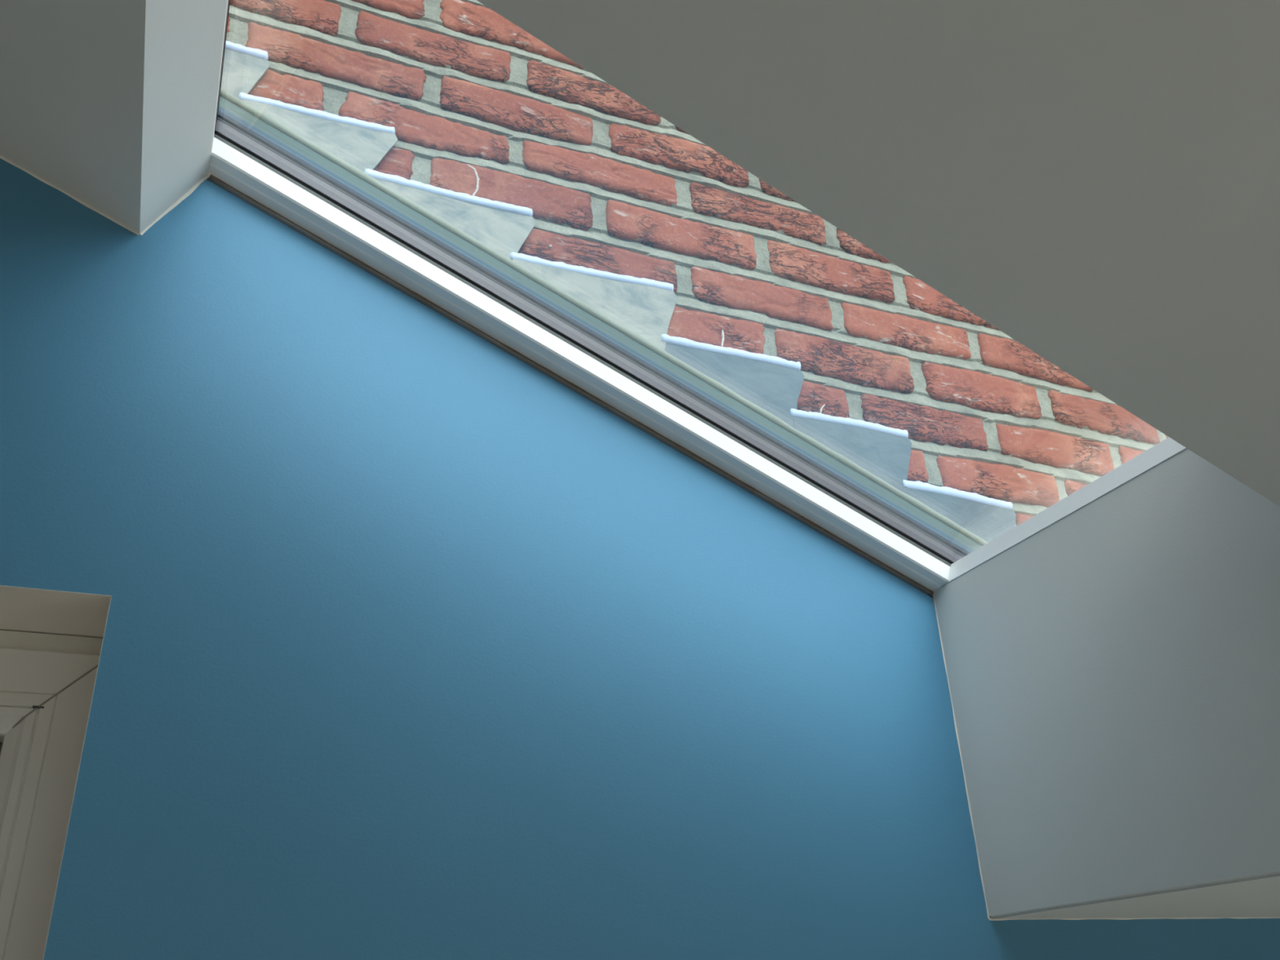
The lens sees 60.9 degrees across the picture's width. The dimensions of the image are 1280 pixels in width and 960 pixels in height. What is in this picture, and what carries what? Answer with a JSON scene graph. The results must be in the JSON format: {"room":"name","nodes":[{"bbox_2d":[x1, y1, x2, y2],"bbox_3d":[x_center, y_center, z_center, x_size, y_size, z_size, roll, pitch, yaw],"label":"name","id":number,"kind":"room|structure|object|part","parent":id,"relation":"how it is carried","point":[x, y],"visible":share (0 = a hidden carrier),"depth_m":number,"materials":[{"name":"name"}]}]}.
{"room":"room with skylight","nodes":[
{"label":"room with skylight","id":0,"kind":"room"},
{"bbox_2d":[0,158,1279,959],"bbox_3d":[-0.406,0.560,0.834,4.900,3.920,0.230,9,-29,-21],"label":"wall","id":1,"kind":"structure","parent":0,"point":[416,646],"depth_m":1.03,"materials":[{"name":"blue paint"}]},
{"bbox_2d":[0,630,102,959],"bbox_3d":[-0.993,0.545,0.579,1.126,1.056,0.041,9,-29,-21],"label":"door frame","id":2,"kind":"structure","parent":1,"relation":"in","point":[47,681],"depth_m":0.94,"materials":[{"name":"white plastic"}]},
{"bbox_3d":[-1.015,0.082,0.813,1.126,0.016,0.036,9,-29,-21],"label":"head trim","id":3,"kind":"part","parent":2,"relation":"part of","materials":[{"name":"white wood"}]},
{"bbox_2d":[0,585,111,959],"bbox_3d":[-0.987,0.541,0.566,1.129,1.062,0.230,9,-29,-21],"label":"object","id":4,"kind":"structure","parent":1,"relation":"in","point":[28,610],"depth_m":0.94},
{"bbox_2d":[0,155,1279,920],"bbox_3d":[-0.449,-0.410,1.179,4.801,1.661,0.001,9,-29,-21],"label":"caulk line","id":5,"kind":"structure","parent":1,"relation":"attached to","point":[189,192],"depth_m":1.12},
{"bbox_2d":[0,0,1279,506],"bbox_3d":[-0.359,-1.576,-0.723,3.240,1.551,4.170,9,-29,-21],"label":"ceiling","id":6,"kind":"structure","parent":0,"point":[1096,183],"depth_m":0.72,"materials":[{"name":"white paint"}]},
{"bbox_2d":[226,0,1168,527],"bbox_3d":[-0.027,-0.624,1.595,2.814,1.914,0.114,9,-29,-21],"label":"brick wall","id":7,"kind":"structure","parent":0,"point":[477,104],"depth_m":1.42,"materials":[{"name":"red brick"}]},
{"bbox_2d":[221,40,270,97],"bbox_3d":[-0.517,-0.465,1.205,0.200,0.103,0.013,9,-29,-21],"label":"flashing","id":8,"kind":"object","parent":7,"relation":"attached to","point":[243,67],"visible":0.34,"depth_m":1.23,"materials":[{"name":"grey metal"}]},
{"bbox_2d":[238,92,397,172],"bbox_3d":[-0.370,-0.384,1.233,0.186,0.097,0.013,9,-29,-21],"label":"flashing","id":9,"kind":"object","parent":7,"relation":"attached to","point":[362,144],"visible":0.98,"depth_m":1.24,"materials":[{"name":"grey metal"}]},
{"bbox_2d":[364,168,535,260],"bbox_3d":[-0.223,-0.296,1.258,0.213,0.102,0.013,9,-29,-21],"label":"flashing","id":10,"kind":"object","parent":7,"relation":"attached to","point":[504,228],"visible":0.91,"depth_m":1.27,"materials":[{"name":"grey metal"}]},
{"bbox_2d":[510,252,676,350],"bbox_3d":[-0.053,-0.204,1.291,0.215,0.119,0.013,9,-29,-21],"label":"flashing","id":11,"kind":"object","parent":7,"relation":"attached to","point":[645,307],"visible":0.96,"depth_m":1.30,"materials":[{"name":"grey metal"}]},
{"bbox_2d":[661,333,804,427],"bbox_3d":[0.116,-0.111,1.323,0.198,0.116,0.013,9,-29,-21],"label":"flashing","id":12,"kind":"object","parent":7,"relation":"attached to","point":[773,384],"visible":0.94,"depth_m":1.33,"materials":[{"name":"grey metal"}]},
{"bbox_2d":[790,408,911,493],"bbox_3d":[0.266,-0.027,1.351,0.178,0.113,0.013,9,-29,-21],"label":"flashing","id":13,"kind":"object","parent":7,"relation":"attached to","point":[883,451],"visible":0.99,"depth_m":1.36,"materials":[{"name":"grey metal"}]},
{"bbox_2d":[902,480,1016,542],"bbox_3d":[0.407,0.056,1.375,0.175,0.103,0.013,9,-29,-21],"label":"flashing","id":14,"kind":"object","parent":7,"relation":"attached to","point":[988,518],"visible":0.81,"depth_m":1.38,"materials":[{"name":"grey metal"}]},
{"bbox_2d":[933,448,1279,919],"bbox_3d":[1.882,-0.489,-0.219,1.560,0.357,4.170,9,-29,-21],"label":"wall","id":15,"kind":"structure","parent":0,"point":[1113,671],"depth_m":1.00,"materials":[{"name":"white paint"}]},
{"bbox_3d":[0.479,-1.188,-0.575,5.000,2.246,4.288,9,-29,-21],"label":"roof","id":16,"kind":"structure","parent":0,"visible":0},
{"bbox_2d":[218,88,987,551],"bbox_3d":[0.017,-0.141,1.265,1.655,0.779,0.037,9,-29,-21],"label":"flashing","id":17,"kind":"object","parent":16,"relation":"attached to","point":[228,102],"visible":0.65,"depth_m":1.25,"materials":[{"name":"grey metal"}]},
{"bbox_2d":[206,0,1186,597],"bbox_3d":[0.068,-0.242,1.040,1.555,0.693,0.550,9,-29,-21],"label":"frame","id":18,"kind":"structure","parent":16,"relation":"attached to","point":[245,157],"depth_m":1.19,"materials":[{"name":"white plastic"}]},
{"bbox_2d":[209,174,933,593],"bbox_3d":[-0.052,-0.093,1.204,0.845,0.372,0.001,9,-29,-21],"label":"joint line","id":19,"kind":"object","parent":18,"relation":"attached to","point":[211,175],"visible":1,"depth_m":1.20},
{"bbox_3d":[-0.029,-0.091,1.214,0.964,0.445,0.060,9,-29,-21],"label":"frame rail","id":20,"kind":"part","parent":18,"relation":"part of","materials":[{"name":"white plastic"}]},
{"bbox_3d":[0.478,0.038,1.089,0.086,0.060,0.430,9,-29,-21],"label":"frame rail","id":21,"kind":"part","parent":18,"relation":"part of","materials":[{"name":"white plastic"}]}
]}

